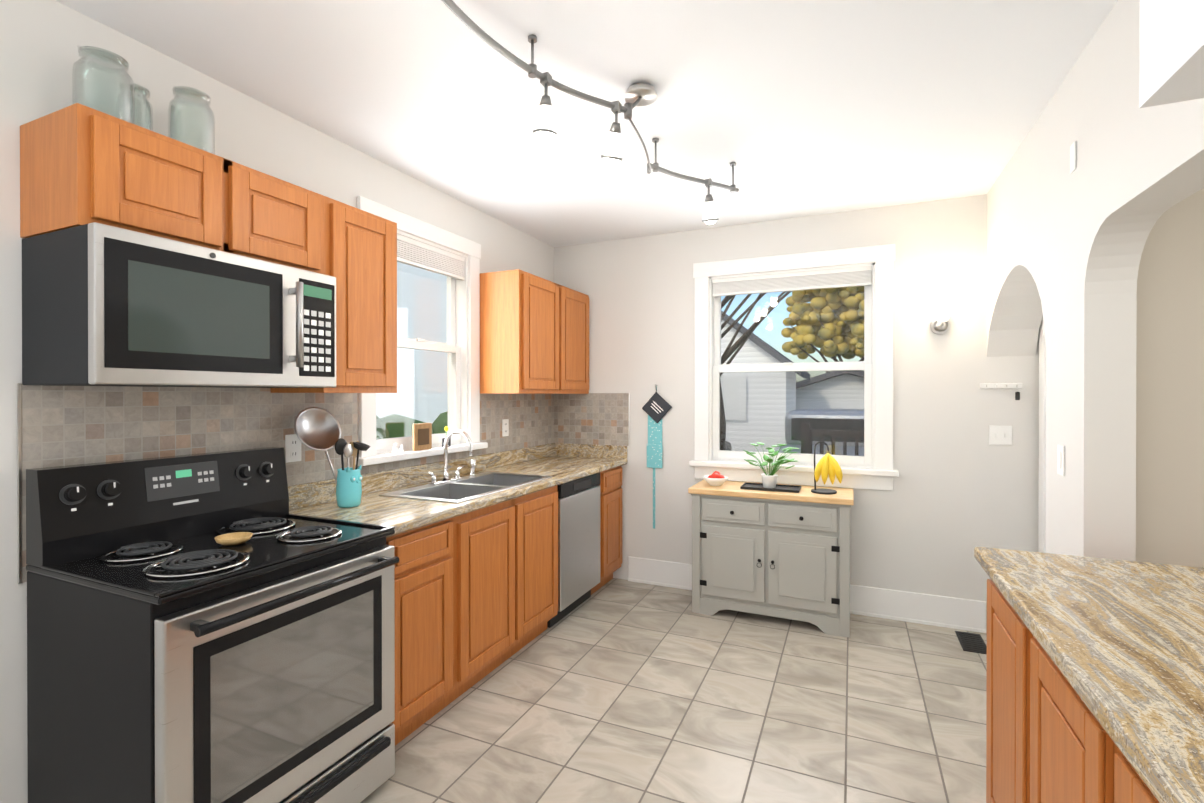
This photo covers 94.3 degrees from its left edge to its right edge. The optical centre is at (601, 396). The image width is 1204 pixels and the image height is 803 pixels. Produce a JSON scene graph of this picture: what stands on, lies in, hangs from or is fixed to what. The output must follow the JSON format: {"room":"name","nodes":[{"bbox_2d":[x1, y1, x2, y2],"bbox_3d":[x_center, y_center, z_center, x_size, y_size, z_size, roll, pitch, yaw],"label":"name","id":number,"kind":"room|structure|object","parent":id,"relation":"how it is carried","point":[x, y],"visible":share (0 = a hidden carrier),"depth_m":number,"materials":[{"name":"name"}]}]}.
{"room":"kitchen","nodes":[
{"label":"kitchen","id":0,"kind":"room"},
{"bbox_2d":[0,0,553,802],"bbox_3d":[-1.564,0.105,2.146,0.150,2.640,5.700,0,0,24],"label":"wall","id":1,"kind":"structure","parent":0,"point":[40,40],"depth_m":1.79,"materials":[{"name":"white paint"}]},
{"bbox_2d":[20,103,396,392],"bbox_3d":[-1.315,-0.405,2.098,0.338,0.780,1.160,0,0,24],"label":"upper cabinet","id":2,"kind":"object","parent":1,"relation":"attached to","point":[80,164],"visible":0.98,"depth_m":1.82,"materials":[{"name":"brown wood"}]},
{"bbox_2d":[72,45,134,123],"bbox_3d":[-1.497,-0.913,1.680,0.140,0.238,0.140,0,0,24],"label":"jar","id":3,"kind":"object","parent":2,"relation":"on","point":[101,62],"visible":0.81,"depth_m":1.67,"materials":[{"name":"clear glass"}]},
{"bbox_2d":[116,82,152,130],"bbox_3d":[-1.518,-0.903,1.815,0.092,0.218,0.092,0,0,24],"label":"jar","id":4,"kind":"object","parent":2,"relation":"on","point":[144,94],"visible":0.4,"depth_m":1.82,"materials":[{"name":"clear glass"}]},
{"bbox_2d":[22,222,335,387],"bbox_3d":[-1.343,-0.249,1.894,0.455,0.430,0.763,0,0,24],"label":"microwave","id":5,"kind":"object","parent":2,"relation":"attached to","point":[105,305],"visible":1,"depth_m":1.63,"materials":[{"name":"silver metal"}]},
{"bbox_2d":[168,86,214,153],"bbox_3d":[-1.397,-0.919,1.903,0.128,0.248,0.128,0,0,24],"label":"jar","id":6,"kind":"object","parent":2,"relation":"on","point":[179,95],"visible":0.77,"depth_m":1.89,"materials":[{"name":"clear glass"}]},
{"bbox_2d":[17,383,629,583],"bbox_3d":[-0.748,0.249,2.971,0.666,0.585,3.228,0,0,24],"label":"tile backsplash","id":7,"kind":"structure","parent":1,"relation":"attached to","point":[65,425],"depth_m":2.15,"materials":[{"name":"tile"}]},
{"bbox_2d":[285,434,300,462],"bbox_3d":[-1.342,0.224,2.430,0.008,0.120,0.075,0,0,24],"label":"outlet","id":8,"kind":"object","parent":7,"relation":"attached to","point":[292,447],"visible":0.94,"depth_m":2.42,"materials":[{"name":"white plastic"}]},
{"bbox_2d":[502,419,508,436],"bbox_3d":[-0.676,0.218,3.918,0.008,0.120,0.075,0,0,24],"label":"outlet","id":9,"kind":"object","parent":7,"relation":"attached to","point":[505,427],"visible":1,"depth_m":3.91,"materials":[{"name":"white plastic"}]},
{"bbox_2d":[355,196,487,465],"bbox_3d":[-1.049,-0.327,3.217,0.215,1.325,1.020,0,0,24],"label":"window","id":10,"kind":"structure","parent":1,"relation":"in","point":[452,257],"depth_m":3.37,"materials":[{"name":"white wood"}]},
{"bbox_2d":[480,269,588,393],"bbox_3d":[-0.450,-0.412,4.034,0.338,0.780,1.020,0,0,24],"label":"upper cabinet","id":11,"kind":"object","parent":1,"relation":"attached to","point":[534,334],"visible":1,"depth_m":3.62,"materials":[{"name":"brown wood"}]},
{"bbox_2d":[56,0,1116,246],"bbox_3d":[1.266,-1.251,0.876,6.350,0.080,5.700,0,0,24],"label":"ceiling","id":12,"kind":"structure","parent":0,"point":[796,108],"depth_m":2.20,"materials":[{"name":"white paint"}]},
{"bbox_2d":[441,0,738,223],"bbox_3d":[-0.049,-1.047,1.822,0.500,0.332,2.660,0,0,24],"label":"track light","id":13,"kind":"object","parent":12,"relation":"attached to","point":[641,94],"visible":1,"depth_m":2.11,"materials":[{"name":"silver metal"}]},
{"bbox_2d":[1139,0,1203,107],"bbox_3d":[0.458,-0.815,-0.365,0.348,0.778,2.468,0,0,24],"label":"soffit beam","id":14,"kind":"structure","parent":12,"relation":"attached to","point":[1171,51],"depth_m":0.77,"materials":[{"name":"white paint"}]},
{"bbox_2d":[360,578,986,802],"bbox_3d":[1.266,1.459,0.886,6.350,0.060,5.700,0,0,24],"label":"floor","id":15,"kind":"structure","parent":0,"point":[615,690],"depth_m":2.48,"materials":[{"name":"tile"}]},
{"bbox_2d":[26,447,398,802],"bbox_3d":[-1.189,0.818,1.829,0.735,1.215,0.769,0,0,24],"label":"stove","id":16,"kind":"object","parent":15,"relation":"on","point":[177,652],"visible":0.96,"depth_m":1.62,"materials":[{"name":"black metal"}]},
{"bbox_2d":[214,532,252,545],"bbox_3d":[-1.220,0.474,1.851,0.108,0.026,0.108,0,0,24],"label":"spoon rest","id":17,"kind":"object","parent":16,"relation":"on","point":[233,539],"visible":1,"depth_m":1.85,"materials":[{"name":"beige ceramic"}]},
{"bbox_2d":[386,512,469,744],"bbox_3d":[-1.008,0.976,2.445,0.620,0.896,0.475,0,0,24],"label":"base cabinet","id":18,"kind":"object","parent":15,"relation":"on","point":[432,572],"depth_m":2.35,"materials":[{"name":"brown wood"}]},
{"bbox_2d":[470,486,557,687],"bbox_3d":[-0.740,0.974,3.043,0.620,0.896,1.015,0,0,24],"label":"base cabinet","id":19,"kind":"object","parent":15,"relation":"on","point":[476,596],"depth_m":2.90,"materials":[{"name":"brown wood"}]},
{"bbox_2d":[547,472,599,627],"bbox_3d":[-0.404,0.975,3.788,0.609,0.888,0.592,0,0,24],"label":"dishwasher","id":20,"kind":"object","parent":15,"relation":"on","point":[578,540],"visible":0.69,"depth_m":3.62,"materials":[{"name":"grey metal"}]},
{"bbox_2d":[591,469,609,594],"bbox_3d":[-0.407,0.971,3.790,0.620,0.896,0.788,0,0,24],"label":"base cabinet","id":21,"kind":"object","parent":15,"relation":"on","point":[604,475],"depth_m":4.00,"materials":[{"name":"brown wood"}]},
{"bbox_2d":[610,466,621,579],"bbox_3d":[-0.197,0.970,4.260,0.620,0.896,0.410,0,0,24],"label":"base cabinet","id":22,"kind":"object","parent":15,"relation":"on","point":[615,473],"depth_m":4.19,"materials":[{"name":"brown wood"}]},
{"bbox_2d":[288,443,626,537],"bbox_3d":[-0.596,0.454,3.332,0.645,0.142,2.440,0,0,24],"label":"countertop","id":23,"kind":"structure","parent":22,"relation":"on","point":[561,463],"depth_m":2.92,"materials":[{"name":"stone"}]},
{"bbox_2d":[294,407,370,507],"bbox_3d":[-1.173,0.266,2.435,0.197,0.441,0.273,0,0,24],"label":"crock","id":24,"kind":"object","parent":23,"relation":"on","point":[317,428],"visible":1,"depth_m":2.44,"materials":[{"name":"teal ceramic"}]},
{"bbox_2d":[428,430,475,484],"bbox_3d":[-0.784,0.330,3.141,0.213,0.295,0.407,0,0,24],"label":"faucet","id":25,"kind":"object","parent":23,"relation":"on","point":[446,479],"visible":1,"depth_m":3.11,"materials":[{"name":"silver metal"}]},
{"bbox_2d":[379,472,552,515],"bbox_3d":[-0.694,0.563,3.046,0.475,0.170,0.890,0,0,24],"label":"sink","id":26,"kind":"object","parent":23,"relation":"in","point":[465,488],"visible":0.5,"depth_m":3.05,"materials":[{"name":"silver metal"}]},
{"bbox_2d":[688,480,853,637],"bbox_3d":[1.100,1.009,3.649,0.990,0.820,0.447,0,0,24],"label":"sideboard","id":27,"kind":"object","parent":15,"relation":"on","point":[786,555],"visible":1,"depth_m":3.46,"materials":[{"name":"grey wood"}]},
{"bbox_2d":[703,471,727,485],"bbox_3d":[0.765,0.552,3.768,0.164,0.092,0.164,0,0,24],"label":"fruit bowl","id":28,"kind":"object","parent":27,"relation":"on","point":[715,478],"visible":1,"depth_m":3.72,"materials":[{"name":"white ceramic"}]},
{"bbox_2d":[740,482,800,492],"bbox_3d":[1.100,0.591,3.635,0.360,0.016,0.190,0,0,24],"label":"tray","id":29,"kind":"object","parent":27,"relation":"on","point":[778,488],"visible":0.94,"depth_m":3.61,"materials":[{"name":"black"}]},
{"bbox_2d":[743,442,798,487],"bbox_3d":[1.101,0.447,3.627,0.341,0.291,0.342,0,0,24],"label":"plant","id":30,"kind":"object","parent":29,"relation":"on","point":[769,479],"visible":1,"depth_m":3.62,"materials":[{"name":"green plant"}]},
{"bbox_2d":[811,441,842,493],"bbox_3d":[1.403,0.440,3.486,0.184,0.319,0.165,0,0,24],"label":"stand","id":31,"kind":"object","parent":27,"relation":"on","point":[826,465],"visible":1,"depth_m":3.44,"materials":[{"name":"black"}]},
{"bbox_2d":[955,631,986,653],"bbox_3d":[2.136,1.417,3.224,0.130,0.008,0.280,0,0,24],"label":"floor vent","id":32,"kind":"object","parent":15,"relation":"in","point":[972,642],"visible":0.92,"depth_m":3.21,"materials":[{"name":"black metal"}]},
{"bbox_2d":[986,579,1013,802],"bbox_3d":[1.420,0.980,1.440,0.638,0.896,0.522,0,0,24],"label":"base cabinet","id":33,"kind":"object","parent":15,"relation":"on","point":[1000,614],"depth_m":1.62,"materials":[{"name":"brown wood"}]},
{"bbox_2d":[974,546,1203,802],"bbox_3d":[1.161,0.513,0.836,0.705,0.042,1.870,0,0,24],"label":"countertop","id":34,"kind":"structure","parent":33,"relation":"on","point":[1121,642],"depth_m":1.12,"materials":[{"name":"stone"}]},
{"bbox_2d":[1014,610,1081,802],"bbox_3d":[1.234,0.981,1.024,0.638,0.896,0.550,0,0,24],"label":"base cabinet","id":35,"kind":"object","parent":15,"relation":"on","point":[1049,739],"depth_m":1.25,"materials":[{"name":"brown wood"}]},
{"bbox_2d":[1082,701,1158,802],"bbox_3d":[1.043,0.983,0.595,0.638,0.896,0.550,0,0,24],"label":"base cabinet","id":36,"kind":"object","parent":15,"relation":"on","point":[1107,776],"depth_m":0.96,"materials":[{"name":"brown wood"}]},
{"bbox_2d":[554,194,1038,631],"bbox_3d":[2.467,0.100,3.384,6.200,2.640,0.150,0,0,24],"label":"wall","id":37,"kind":"structure","parent":0,"point":[947,505],"depth_m":3.55,"materials":[{"name":"white paint"}]},
{"bbox_2d":[642,384,671,528],"bbox_3d":[0.411,0.453,4.199,0.235,1.089,0.040,0,0,24],"label":"mitt","id":38,"kind":"object","parent":37,"relation":"hanging from","point":[656,407],"visible":0.96,"depth_m":4.21,"materials":[{"name":"teal fabric"}]},
{"bbox_2d":[689,244,898,490],"bbox_3d":[1.290,-0.186,3.873,1.350,1.570,0.215,0,0,24],"label":"window","id":39,"kind":"structure","parent":37,"relation":"in","point":[869,269],"depth_m":3.83,"materials":[{"name":"white wood"}]},
{"bbox_2d":[628,556,985,632],"bbox_3d":[1.258,1.326,3.834,2.308,0.185,0.021,0,0,24],"label":"baseboard","id":40,"kind":"structure","parent":37,"relation":"attached to","point":[947,612],"depth_m":3.56,"materials":[{"name":"white wood"}]},
{"bbox_2d":[930,298,953,334],"bbox_3d":[2.068,-0.485,3.395,0.120,0.200,0.150,0,0,24],"label":"light","id":41,"kind":"object","parent":37,"relation":"attached to","point":[940,324],"visible":1,"depth_m":3.37,"materials":[{"name":"silver metal"}]},
{"bbox_2d":[989,425,1011,444],"bbox_3d":[2.379,0.230,3.333,0.115,0.115,0.014,0,0,24],"label":"double light switch","id":42,"kind":"object","parent":37,"relation":"attached to","point":[1000,435],"visible":1,"depth_m":3.33,"materials":[{"name":"white plastic"}]},
{"bbox_2d":[980,383,1021,399],"bbox_3d":[2.374,-0.030,3.321,0.210,0.101,0.038,0,0,24],"label":"key rack","id":43,"kind":"object","parent":37,"relation":"attached to","point":[1000,386],"visible":1,"depth_m":3.32,"materials":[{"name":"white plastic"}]},
{"bbox_2d":[986,0,1203,560],"bbox_3d":[1.325,0.109,0.854,0.240,2.640,5.400,0,0,24],"label":"wall","id":44,"kind":"structure","parent":0,"point":[1134,176],"depth_m":1.94,"materials":[{"name":"white paint"}]},
{"bbox_2d":[1057,445,1064,475],"bbox_3d":[1.770,0.245,2.157,0.008,0.115,0.070,0,0,24],"label":"light switch","id":45,"kind":"object","parent":44,"relation":"attached to","point":[1060,459],"visible":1,"depth_m":2.14,"materials":[{"name":"white plastic"}]},
{"bbox_2d":[1070,141,1075,172],"bbox_3d":[1.723,-0.875,2.042,0.006,0.100,0.050,0,0,24],"label":"light switch","id":46,"kind":"object","parent":44,"relation":"attached to","point":[1072,157],"visible":1,"depth_m":2.04,"materials":[{"name":"white plastic"}]},
{"bbox_2d":[1136,188,1203,567],"bbox_3d":[3.334,0.107,1.511,3.088,2.640,0.162,0,0,24],"label":"wall","id":47,"kind":"structure","parent":0,"point":[1170,412],"depth_m":2.00,"materials":[{"name":"beige paint"}]},
{"bbox_3d":[2.344,0.103,2.617,0.060,2.640,1.350,0,0,24],"label":"wall","id":48,"kind":"structure","parent":0,"visible":0},
{"bbox_2d":[1038,317,1045,552],"bbox_3d":[2.338,0.370,2.747,0.048,2.095,1.060,0,0,24],"label":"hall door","id":49,"kind":"structure","parent":48,"relation":"in","point":[1042,453],"depth_m":3.17,"materials":[{"name":"white wood"}]},
{"label":"outside","id":50,"kind":"structure","parent":0,"visible":0},
{"bbox_3d":[10.680,2.066,17.108,70.000,0.210,80.000,0,0,24],"label":"ground","id":51,"kind":"structure","parent":50,"visible":0},
{"bbox_2d":[376,411,447,438],"bbox_3d":[-2.520,1.084,6.191,1.959,2.366,8.100,0,0,24],"label":"hedge","id":52,"kind":"object","parent":51,"relation":"on","point":[436,427],"depth_m":6.40,"materials":[{"name":"green plant"}]},
{"bbox_2d":[376,262,447,422],"bbox_3d":[-6.621,-1.742,6.755,4.850,7.500,15.000,0,0,24],"label":"house","id":53,"kind":"structure","parent":51,"relation":"on","point":[418,327],"depth_m":9.12,"materials":[{"name":"white"}]},
{"bbox_2d":[725,441,731,450],"bbox_3d":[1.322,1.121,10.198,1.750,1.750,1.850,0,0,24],"label":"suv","id":54,"kind":"object","parent":51,"relation":"on","point":[728,445],"depth_m":10.41,"materials":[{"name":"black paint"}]},
{"bbox_2d":[720,291,791,449],"bbox_3d":[1.901,-0.836,8.065,3.190,5.691,3.376,0,0,24],"label":"bare tree","id":55,"kind":"object","parent":51,"relation":"on","point":[752,328],"depth_m":7.90,"materials":[{"name":"brown plant"}]},
{"bbox_2d":[720,311,809,451],"bbox_3d":[0.959,-0.956,14.953,8.500,5.870,2.850,0,0,24],"label":"house","id":56,"kind":"structure","parent":51,"relation":"on","point":[770,357],"depth_m":12.67,"materials":[{"name":"grey wood"}]},
{"bbox_2d":[774,409,863,455],"bbox_3d":[4.301,1.120,10.306,1.900,1.750,5.220,0,0,24],"label":"truck","id":57,"kind":"object","parent":51,"relation":"on","point":[825,419],"depth_m":9.70,"materials":[{"name":"silver metal"}]},
{"bbox_2d":[781,286,863,372],"bbox_3d":[10.643,-2.042,23.150,6.299,8.018,5.838,0,0,24],"label":"autumn tree","id":58,"kind":"object","parent":51,"relation":"on","point":[855,336],"depth_m":22.22,"materials":[{"name":"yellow plant"}]},
{"bbox_2d":[796,370,863,408],"bbox_3d":[7.701,0.585,17.422,4.200,2.770,6.050,0,0,24],"label":"garage","id":59,"kind":"structure","parent":51,"relation":"on","point":[821,384],"depth_m":15.07,"materials":[{"name":"white"}]},
{"bbox_2d":[801,423,863,455],"bbox_3d":[3.331,1.156,4.463,3.500,1.720,2.320,0,0,24],"label":"deck","id":60,"kind":"object","parent":51,"relation":"on","point":[851,432],"depth_m":6.04,"materials":[{"name":"brown wood"}]}
]}

